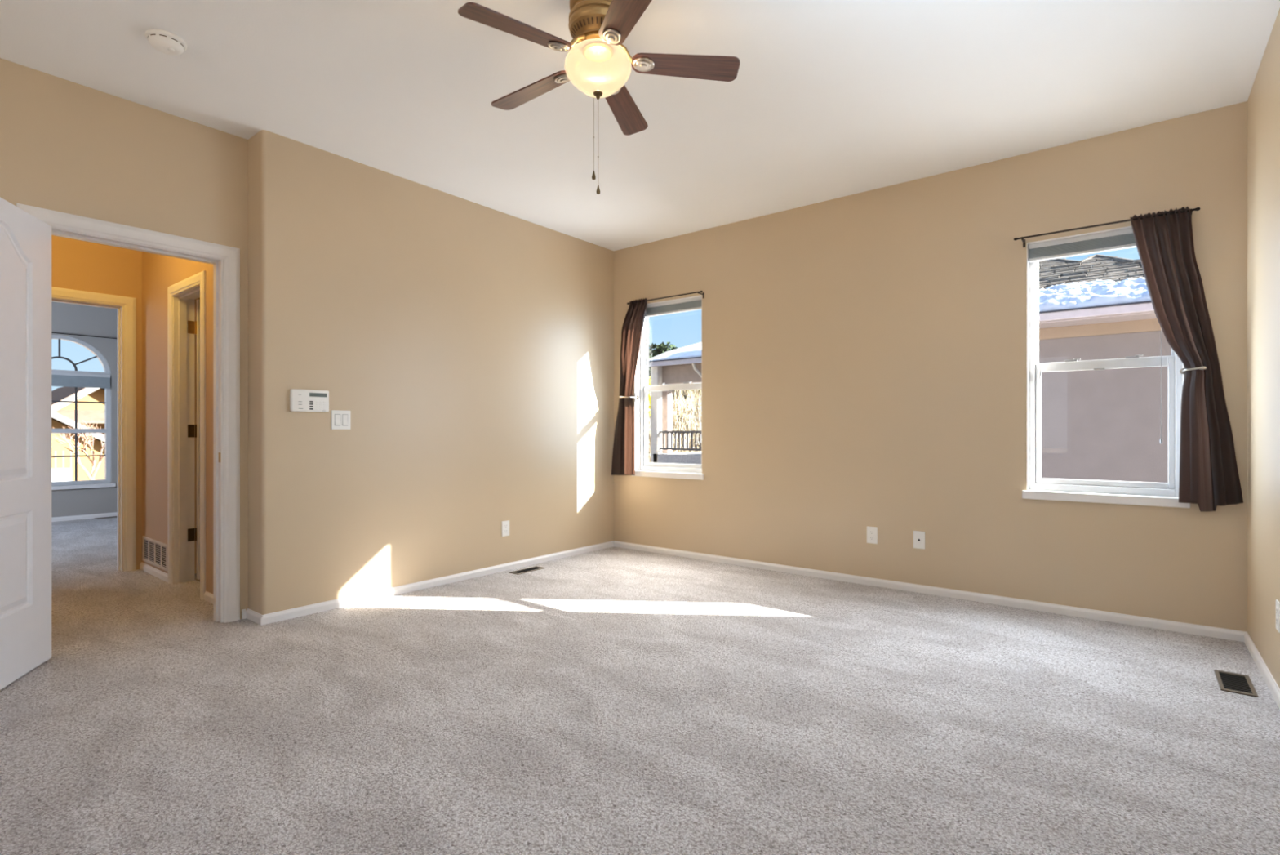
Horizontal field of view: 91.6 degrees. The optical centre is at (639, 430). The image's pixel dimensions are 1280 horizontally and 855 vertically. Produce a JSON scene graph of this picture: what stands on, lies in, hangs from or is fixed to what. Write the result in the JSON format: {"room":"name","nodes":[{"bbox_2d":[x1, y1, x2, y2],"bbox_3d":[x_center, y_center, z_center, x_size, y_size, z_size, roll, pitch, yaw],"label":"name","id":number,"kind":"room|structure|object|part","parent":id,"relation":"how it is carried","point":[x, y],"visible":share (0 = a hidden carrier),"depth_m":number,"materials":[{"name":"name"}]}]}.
{"room":"empty bedroom","nodes":[
{"label":"empty bedroom","id":0,"kind":"room"},
{"bbox_2d":[51,301,116,517],"bbox_3d":[-7.254,-0.276,7.061,0.160,2.893,3.900,0,0,38],"label":"wall","id":1,"kind":"structure","parent":0,"point":[70,318],"depth_m":7.62,"materials":[{"name":"grey paint"}]},
{"bbox_2d":[51,334,115,489],"bbox_3d":[-6.916,-0.225,7.425,0.140,1.840,1.010,0,0,38],"label":"window","id":2,"kind":"structure","parent":1,"relation":"in","point":[105,482],"depth_m":7.62,"materials":[{"name":"white plastic"}]},
{"bbox_2d":[51,371,111,388],"bbox_3d":[-6.892,-0.614,7.406,0.040,0.168,0.920,0,0,38],"label":"window shade","id":3,"kind":"object","parent":2,"relation":"attached to","point":[58,379],"visible":0.68,"depth_m":7.53,"materials":[{"name":"white fabric"}]},
{"bbox_3d":[-6.888,0.673,7.403,0.070,0.045,1.010,0,0,38],"label":"sill","id":4,"kind":"part","parent":2,"relation":"part of","materials":[{"name":"white paint"}]},
{"bbox_2d":[51,511,116,521],"bbox_3d":[-7.186,1.044,7.008,0.013,0.052,3.700,0,0,38],"label":"baseboard","id":5,"kind":"structure","parent":1,"relation":"attached to","point":[105,514],"depth_m":7.55,"materials":[{"name":"white paint"}]},
{"bbox_2d":[51,332,116,338],"bbox_3d":[-6.906,-1.148,7.328,0.056,0.027,1.260,0,0,38],"label":"curtain rod","id":6,"kind":"object","parent":1,"relation":"attached to","point":[51,332],"visible":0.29,"depth_m":7.53,"materials":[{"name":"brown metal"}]},
{"bbox_2d":[0,57,248,618],"bbox_3d":[-3.335,-0.276,2.305,0.120,2.893,3.339,0,0,38],"label":"wall","id":7,"kind":"structure","parent":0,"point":[66,146],"depth_m":3.14,"materials":[{"name":"beige paint"}]},
{"bbox_2d":[0,197,51,689],"bbox_3d":[-2.624,0.051,2.587,0.110,2.022,0.745,0,0,-20],"label":"door","id":8,"kind":"structure","parent":7,"relation":"in","point":[25,240],"depth_m":2.72,"materials":[{"name":"white paint"}]},
{"bbox_2d":[16,203,239,622],"bbox_3d":[-2.607,0.017,3.226,0.156,2.106,0.902,0,0,38],"label":"door frame","id":9,"kind":"structure","parent":7,"relation":"attached to","point":[225,260],"depth_m":3.48,"materials":[{"name":"white paint"}]},
{"bbox_2d":[51,235,199,573],"bbox_3d":[-4.140,-0.276,4.600,0.120,2.893,3.900,0,0,38],"label":"wall","id":10,"kind":"structure","parent":0,"point":[76,264],"depth_m":4.72,"materials":[{"name":"paint"}]},
{"bbox_2d":[51,286,136,571],"bbox_3d":[-4.214,0.022,4.492,0.138,2.097,0.894,0,0,38],"label":"door frame","id":11,"kind":"structure","parent":10,"relation":"attached to","point":[126,306],"depth_m":4.76,"materials":[{"name":"white paint"}]},
{"bbox_2d":[142,251,213,593],"bbox_3d":[-3.075,-0.276,4.290,1.935,2.893,0.125,0,0,38],"label":"wall","id":12,"kind":"structure","parent":0,"point":[159,272],"depth_m":4.55,"materials":[{"name":"paint"}]},
{"bbox_2d":[142,535,167,570],"bbox_3d":[-3.600,0.903,4.620,0.615,0.190,0.008,0,0,38],"label":"air vent","id":13,"kind":"object","parent":12,"relation":"in","point":[154,552],"visible":0.88,"depth_m":4.62,"materials":[{"name":"white metal"}]},
{"bbox_2d":[139,561,213,604],"bbox_3d":[-3.118,1.044,4.236,1.935,0.052,0.013,0,0,38],"label":"baseboard","id":14,"kind":"structure","parent":12,"relation":"attached to","point":[208,597],"depth_m":4.54,"materials":[{"name":"white paint"}]},
{"bbox_2d":[167,270,205,599],"bbox_3d":[-3.016,0.025,4.232,0.725,2.090,0.143,0,0,38],"label":"door frame","id":15,"kind":"structure","parent":12,"relation":"attached to","point":[182,295],"depth_m":4.38,"materials":[{"name":"white paint"}]},
{"bbox_2d":[187,299,199,579],"bbox_3d":[-3.004,0.060,4.649,0.039,2.000,0.612,0,0,40],"label":"door","id":16,"kind":"structure","parent":12,"relation":"in","point":[190,323],"depth_m":4.45,"materials":[{"name":"white paint"}]},
{"bbox_2d":[248,129,613,614],"bbox_3d":[-1.294,-0.276,4.720,0.320,2.893,2.981,0,0,38],"label":"wall","id":17,"kind":"structure","parent":0,"point":[468,346],"depth_m":4.13,"materials":[{"name":"beige paint"}]},
{"bbox_2d":[289,388,328,412],"bbox_3d":[-1.927,-0.177,3.634,0.032,0.128,0.212,0,0,38],"label":"alarm keypad","id":18,"kind":"object","parent":17,"relation":"attached to","point":[300,400],"visible":1,"depth_m":3.62,"materials":[{"name":"white plastic"}]},
{"bbox_2d":[331,409,351,429],"bbox_3d":[-1.818,-0.068,3.789,0.012,0.116,0.117,0,0,38],"label":"light switch","id":19,"kind":"object","parent":17,"relation":"attached to","point":[340,420],"visible":1,"depth_m":3.79,"materials":[{"name":"white plastic"}]},
{"bbox_2d":[241,540,613,625],"bbox_3d":[-1.257,1.044,4.662,0.217,0.052,3.001,0,0,38],"label":"baseboard","id":20,"kind":"structure","parent":17,"relation":"attached to","point":[260,619],"depth_m":4.11,"materials":[{"name":"white paint"}]},
{"bbox_2d":[502,520,509,536],"bbox_3d":[-1.032,0.748,4.786,0.008,0.116,0.072,0,0,38],"label":"electrical outlet","id":21,"kind":"object","parent":17,"relation":"attached to","point":[505,524],"visible":1,"depth_m":4.78,"materials":[{"name":"white plastic"}]},
{"bbox_2d":[0,517,1279,854],"bbox_3d":[-2.931,1.120,3.995,10.770,0.100,6.490,0,0,38],"label":"floor","id":22,"kind":"structure","parent":0,"point":[611,700],"depth_m":2.28,"materials":[{"name":"beige carpet"}]},
{"bbox_2d":[94,515,116,519],"bbox_3d":[-6.556,1.067,7.695,0.100,0.006,0.270,0,0,38],"label":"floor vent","id":23,"kind":"object","parent":22,"relation":"in","point":[113,516],"visible":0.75,"depth_m":7.68,"materials":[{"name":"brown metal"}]},
{"bbox_2d":[509,565,545,574],"bbox_3d":[-0.864,1.067,4.779,0.102,0.006,0.276,0,0,38],"label":"floor vent","id":24,"kind":"object","parent":22,"relation":"in","point":[535,567],"visible":1,"depth_m":4.77,"materials":[{"name":"brown metal"}]},
{"bbox_2d":[1213,669,1258,697],"bbox_3d":[2.525,1.067,2.643,0.112,0.006,0.272,0,0,38],"label":"floor vent","id":25,"kind":"object","parent":22,"relation":"in","point":[1240,683],"visible":1,"depth_m":2.63,"materials":[{"name":"brown metal"}]},
{"bbox_2d":[0,0,1279,250],"bbox_3d":[-0.558,-1.733,2.119,4.720,0.120,6.490,0,0,38],"label":"ceiling","id":26,"kind":"structure","parent":0,"point":[827,100],"depth_m":2.98,"materials":[{"name":"paint"}]},
{"bbox_2d":[145,28,186,55],"bbox_3d":[-2.021,-1.647,2.657,0.142,0.052,0.142,0,0,38],"label":"smoke detector","id":27,"kind":"object","parent":26,"relation":"attached to","point":[164,42],"visible":1,"depth_m":2.63,"materials":[{"name":"white plastic"}]},
{"bbox_2d":[457,0,740,194],"bbox_3d":[-0.188,-1.282,2.355,1.005,0.781,1.029,0,0,38],"label":"ceiling fan","id":28,"kind":"object","parent":26,"relation":"hanging from","point":[598,66],"visible":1,"depth_m":2.29,"materials":[{"name":"brown wood"}]},
{"bbox_3d":[-0.416,-1.380,2.141,0.407,0.006,0.118,-3,14,-38],"label":"blade","id":29,"kind":"part","parent":28,"relation":"part of","materials":[{"name":"brown wood"}]},
{"bbox_3d":[-0.431,-1.380,2.527,0.407,0.006,0.118,-3,10,34],"label":"blade","id":30,"kind":"part","parent":28,"relation":"part of","materials":[{"name":"brown wood"}]},
{"bbox_3d":[-0.174,-1.123,2.344,0.007,0.285,0.007,0,0,38],"label":"pull chain","id":31,"kind":"part","parent":28,"relation":"part of","materials":[{"name":"silver metal"}]},
{"bbox_3d":[-0.158,-1.351,2.344,0.252,0.159,0.252,0,0,38],"label":"lamp shade","id":32,"kind":"part","parent":28,"relation":"part of","materials":[{"name":"white glass"}]},
{"bbox_3d":[-0.044,-1.380,2.036,0.118,0.006,0.407,13,-2,-20],"label":"blade","id":33,"kind":"part","parent":28,"relation":"part of","materials":[{"name":"brown wood"}]},
{"bbox_3d":[-0.069,-1.380,2.660,0.118,0.006,0.407,-12,-6,15],"label":"blade","id":34,"kind":"part","parent":28,"relation":"part of","materials":[{"name":"brown wood"}]},
{"bbox_3d":[0.170,-1.380,2.357,0.407,0.006,0.118,3,-12,-2],"label":"blade","id":35,"kind":"part","parent":28,"relation":"part of","materials":[{"name":"brown wood"}]},
{"bbox_2d":[613,101,1247,631],"bbox_3d":[1.405,-0.276,4.595,4.710,2.893,0.170,0,0,38],"label":"wall","id":36,"kind":"structure","parent":0,"point":[864,353],"depth_m":4.09,"materials":[{"name":"beige paint"}]},
{"bbox_2d":[618,395,639,399],"bbox_3d":[-0.100,-0.302,5.598,0.139,0.032,0.122,0,0,38],"label":"tieback","id":37,"kind":"object","parent":36,"relation":"attached to","point":[620,397],"visible":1,"depth_m":5.58,"materials":[{"name":"silver metal"}]},
{"bbox_2d":[626,290,704,304],"bbox_3d":[0.218,-1.127,5.370,0.799,0.049,0.087,0,0,38],"label":"curtain rod","id":38,"kind":"object","parent":36,"relation":"attached to","point":[698,292],"visible":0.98,"depth_m":5.26,"materials":[{"name":"brown metal"}]},
{"bbox_2d":[611,297,647,475],"bbox_3d":[-0.099,-0.383,5.599,0.432,1.579,0.053,0,0,42],"label":"curtain","id":39,"kind":"object","parent":38,"relation":"hanging from","point":[624,446],"visible":1,"depth_m":5.60,"materials":[{"name":"brown fabric"}]},
{"bbox_2d":[631,294,703,479],"bbox_3d":[0.280,-0.364,5.470,0.763,1.541,0.192,0,0,38],"label":"window","id":40,"kind":"structure","parent":36,"relation":"in","point":[643,468],"depth_m":5.66,"materials":[{"name":"white plastic"}]},
{"bbox_3d":[0.252,0.382,5.434,0.763,0.049,0.101,0,0,38],"label":"sill","id":41,"kind":"part","parent":40,"relation":"part of","materials":[{"name":"white paint"}]},
{"bbox_3d":[0.297,-0.047,5.491,0.651,0.730,0.026,0,0,38],"label":"sash","id":42,"kind":"part","parent":40,"relation":"part of","materials":[{"name":"white plastic"}]},
{"bbox_2d":[644,296,701,317],"bbox_3d":[0.262,-1.078,5.447,0.707,0.103,0.046,0,0,38],"label":"window shade","id":43,"kind":"object","parent":40,"relation":"attached to","point":[695,303],"visible":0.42,"depth_m":5.40,"materials":[{"name":"grey fabric"}]},
{"bbox_3d":[0.262,-1.035,5.447,0.703,0.016,0.038,0,0,38],"label":"rail","id":44,"kind":"part","parent":43,"relation":"part of","materials":[{"name":"white plastic"}]},
{"bbox_3d":[0.315,-0.729,5.514,0.651,0.722,0.024,0,0,38],"label":"sash","id":45,"kind":"part","parent":40,"relation":"part of","materials":[{"name":"white plastic"}]},
{"bbox_2d":[866,525,877,543],"bbox_3d":[1.610,0.721,4.320,0.072,0.116,0.008,0,0,38],"label":"electrical outlet","id":46,"kind":"object","parent":36,"relation":"attached to","point":[872,531],"visible":1,"depth_m":4.32,"materials":[{"name":"white plastic"}]},
{"bbox_2d":[869,529,874,533],"bbox_3d":[1.608,0.701,4.318,0.033,0.028,0.002,0,0,38],"label":"socket","id":47,"kind":"object","parent":46,"relation":"attached to","point":[871,531],"depth_m":4.32,"materials":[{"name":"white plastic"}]},
{"bbox_2d":[869,535,874,540],"bbox_3d":[1.608,0.741,4.318,0.033,0.028,0.002,0,0,38],"label":"socket","id":48,"kind":"object","parent":46,"relation":"attached to","point":[871,537],"depth_m":4.32,"materials":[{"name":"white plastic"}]},
{"bbox_2d":[913,530,924,548],"bbox_3d":[1.848,0.721,4.126,0.072,0.116,0.016,0,0,38],"label":"cable jack","id":49,"kind":"object","parent":36,"relation":"attached to","point":[918,535],"visible":1,"depth_m":4.13,"materials":[{"name":"white plastic"}]},
{"bbox_2d":[613,540,1246,641],"bbox_3d":[1.415,1.044,4.470,4.240,0.052,0.013,0,0,38],"label":"baseboard","id":50,"kind":"structure","parent":36,"relation":"attached to","point":[1182,627],"depth_m":3.92,"materials":[{"name":"white paint"}]},
{"bbox_2d":[1022,226,1190,507],"bbox_3d":[2.659,-0.364,3.590,0.761,1.541,0.192,0,0,38],"label":"window","id":51,"kind":"structure","parent":36,"relation":"in","point":[1124,492],"depth_m":3.62,"materials":[{"name":"white plastic"}]},
{"bbox_2d":[1028,227,1162,444],"bbox_3d":[2.639,-0.530,3.564,0.705,1.200,0.054,0,0,38],"label":"window shade","id":52,"kind":"object","parent":51,"relation":"attached to","point":[1120,239],"visible":0.65,"depth_m":3.60,"materials":[{"name":"grey fabric"}]},
{"bbox_3d":[2.641,-1.035,3.567,0.701,0.016,0.038,0,0,38],"label":"rail","id":53,"kind":"part","parent":52,"relation":"part of","materials":[{"name":"white plastic"}]},
{"bbox_3d":[2.832,-0.522,3.384,0.012,1.185,0.011,0,0,38],"label":"cord","id":54,"kind":"part","parent":52,"relation":"part of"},
{"bbox_3d":[2.694,-0.729,3.634,0.649,0.722,0.024,0,0,38],"label":"sash","id":55,"kind":"part","parent":51,"relation":"part of","materials":[{"name":"white plastic"}]},
{"bbox_3d":[2.676,-0.047,3.611,0.649,0.730,0.026,0,0,38],"label":"sash","id":56,"kind":"part","parent":51,"relation":"part of","materials":[{"name":"white plastic"}]},
{"bbox_3d":[2.631,0.382,3.554,0.761,0.049,0.101,0,0,38],"label":"sill","id":57,"kind":"part","parent":51,"relation":"part of","materials":[{"name":"white paint"}]},
{"bbox_2d":[1013,207,1200,247],"bbox_3d":[2.586,-1.132,3.498,0.834,0.049,0.087,0,0,38],"label":"curtain rod","id":58,"kind":"object","parent":36,"relation":"attached to","point":[1197,208],"visible":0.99,"depth_m":3.49,"materials":[{"name":"brown metal"}]},
{"bbox_2d":[1129,206,1243,511],"bbox_3d":[2.851,-0.381,3.259,0.447,1.589,0.075,0,0,38],"label":"curtain","id":59,"kind":"object","parent":58,"relation":"hanging from","point":[1209,476],"visible":1,"depth_m":3.23,"materials":[{"name":"brown fabric"}]},
{"bbox_2d":[1179,365,1206,373],"bbox_3d":[2.862,-0.318,3.247,0.070,0.032,0.152,0,0,7],"label":"tieback","id":60,"kind":"object","parent":36,"relation":"attached to","point":[1182,371],"visible":0.92,"depth_m":3.20,"materials":[{"name":"silver metal"}]},
{"bbox_3d":[2.889,-0.318,3.309,0.032,0.032,0.008,0,0,38],"label":"wall plate","id":61,"kind":"part","parent":60,"relation":"part of","materials":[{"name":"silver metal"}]},
{"bbox_3d":[2.873,-0.320,3.248,0.061,0.014,0.112,0,0,38],"label":"arm","id":62,"kind":"part","parent":60,"relation":"part of","materials":[{"name":"silver metal"}]},
{"bbox_3d":[2.874,-0.322,3.182,0.032,0.021,0.021,0,0,38],"label":"knob","id":63,"kind":"part","parent":60,"relation":"part of","materials":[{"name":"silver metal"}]},
{"bbox_2d":[1247,8,1279,688],"bbox_3d":[1.181,-0.276,0.635,0.150,2.893,6.320,0,0,38],"label":"wall","id":64,"kind":"structure","parent":0,"point":[1264,99],"depth_m":2.74,"materials":[{"name":"beige paint"}]},
{"bbox_2d":[1244,631,1279,709],"bbox_3d":[1.151,1.044,0.728,0.013,0.052,6.187,0,0,38],"label":"baseboard","id":65,"kind":"structure","parent":64,"relation":"attached to","point":[1273,687],"depth_m":2.71,"materials":[{"name":"white paint"}]},
{"bbox_2d":[1275,599,1279,632],"bbox_3d":[2.534,0.734,2.473,0.008,0.116,0.072,0,0,38],"label":"electrical outlet","id":66,"kind":"object","parent":64,"relation":"attached to","point":[1277,602],"visible":1,"depth_m":2.46,"materials":[{"name":"white plastic"}]},
{"label":"outside","id":67,"kind":"structure","parent":0,"visible":0},
{"bbox_3d":[-0.244,1.590,5.790,120.000,0.200,120.000,0,0,38],"label":"ground","id":68,"kind":"structure","parent":67,"visible":0},
{"bbox_2d":[51,450,71,481],"bbox_3d":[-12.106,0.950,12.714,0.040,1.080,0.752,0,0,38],"label":"gate","id":69,"kind":"object","parent":68,"relation":"on","point":[63,473],"visible":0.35,"depth_m":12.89,"materials":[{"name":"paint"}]},
{"bbox_3d":[-12.107,1.130,12.713,0.040,0.720,0.750,0,0,38],"label":"panel","id":70,"kind":"part","parent":69,"relation":"part of","materials":[{"name":"paint"}]},
{"bbox_2d":[51,409,104,480],"bbox_3d":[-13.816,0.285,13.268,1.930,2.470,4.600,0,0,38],"label":"house","id":71,"kind":"structure","parent":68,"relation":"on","point":[59,420],"depth_m":13.76,"materials":[{"name":"yellow paint"}]},
{"bbox_2d":[51,386,104,434],"bbox_3d":[-15.644,0.095,17.390,5.950,2.850,6.400,0,0,38],"label":"gabled house","id":72,"kind":"structure","parent":68,"relation":"on","point":[85,411],"depth_m":15.66,"materials":[{"name":"yellow paint"}]},
{"bbox_2d":[52,417,104,479],"bbox_3d":[-10.253,0.623,11.668,1.278,1.744,1.013,0,0,-7],"label":"bare tree","id":73,"kind":"object","parent":68,"relation":"on","point":[84,437],"visible":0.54,"depth_m":11.67,"materials":[{"name":"brown plant"}]},
{"bbox_2d":[648,376,650,415],"bbox_3d":[0.062,-0.017,15.999,0.978,3.015,1.059,0,0,38],"label":"tree","id":74,"kind":"object","parent":68,"relation":"on","point":[649,380],"visible":0.03,"depth_m":15.78,"materials":[{"name":"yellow plant"}]},
{"bbox_2d":[648,389,701,462],"bbox_3d":[0.574,-0.443,26.176,24.000,3.926,11.000,0,0,38],"label":"hill","id":75,"kind":"structure","parent":68,"relation":"on","point":[673,411],"depth_m":24.56,"materials":[{"name":"plant"}]},
{"bbox_2d":[648,342,659,379],"bbox_3d":[0.603,-2.667,33.154,1.765,4.076,1.692,0,0,-9],"label":"evergreen tree","id":76,"kind":"object","parent":75,"relation":"on","point":[651,346],"visible":0.11,"depth_m":32.86,"materials":[{"name":"green plant"}]},
{"bbox_2d":[649,341,678,369],"bbox_3d":[1.322,-2.524,31.349,1.615,3.988,1.583,0,0,-23],"label":"evergreen tree","id":77,"kind":"object","parent":75,"relation":"on","point":[663,348],"visible":0.16,"depth_m":31.01,"materials":[{"name":"green plant"}]},
{"bbox_2d":[648,389,701,462],"bbox_3d":[2.530,-0.700,24.640,13.566,4.301,10.982,0,0,38],"label":"undergrowth","id":78,"kind":"object","parent":75,"relation":"on","point":[691,406],"visible":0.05,"depth_m":24.61,"materials":[{"name":"beige plant"}]},
{"bbox_2d":[648,356,701,464],"bbox_3d":[1.984,-0.385,12.697,2.670,3.751,2.800,0,0,38],"label":"porch","id":79,"kind":"object","parent":68,"relation":"on","point":[677,371],"visible":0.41,"depth_m":12.35,"materials":[{"name":"grey"}]},
{"bbox_3d":[0.330,0.090,12.449,0.160,2.800,0.160,0,0,38],"label":"post","id":80,"kind":"part","parent":79,"relation":"part of","materials":[{"name":"paint"}]},
{"bbox_3d":[0.538,0.255,12.616,0.160,2.470,0.160,0,0,38],"label":"post","id":81,"kind":"part","parent":79,"relation":"part of","materials":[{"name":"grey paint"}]},
{"bbox_2d":[648,342,701,360],"bbox_3d":[2.000,-1.841,12.716,2.670,0.968,2.750,0,0,38],"label":"snow","id":82,"kind":"object","parent":79,"relation":"on","point":[694,350],"visible":0.2,"depth_m":12.42,"materials":[{"name":"white snow"}]},
{"bbox_3d":[1.353,0.183,11.679,2.400,0.375,0.060,0,0,38],"label":"railing","id":83,"kind":"part","parent":79,"relation":"part of","materials":[{"name":"metal"}]},
{"bbox_2d":[1039,253,1171,483],"bbox_3d":[5.324,-0.813,8.963,5.600,4.768,6.115,0,0,38],"label":"house","id":84,"kind":"structure","parent":68,"relation":"on","point":[1100,424],"depth_m":6.25,"materials":[{"name":"beige paint"}]},
{"bbox_2d":[1039,276,1151,311],"bbox_3d":[3.584,-1.400,7.270,4.930,0.507,1.210,0,0,38],"label":"snow","id":85,"kind":"object","parent":84,"relation":"on","point":[1097,292],"visible":0.17,"depth_m":6.13,"materials":[{"name":"white snow"}]}
]}

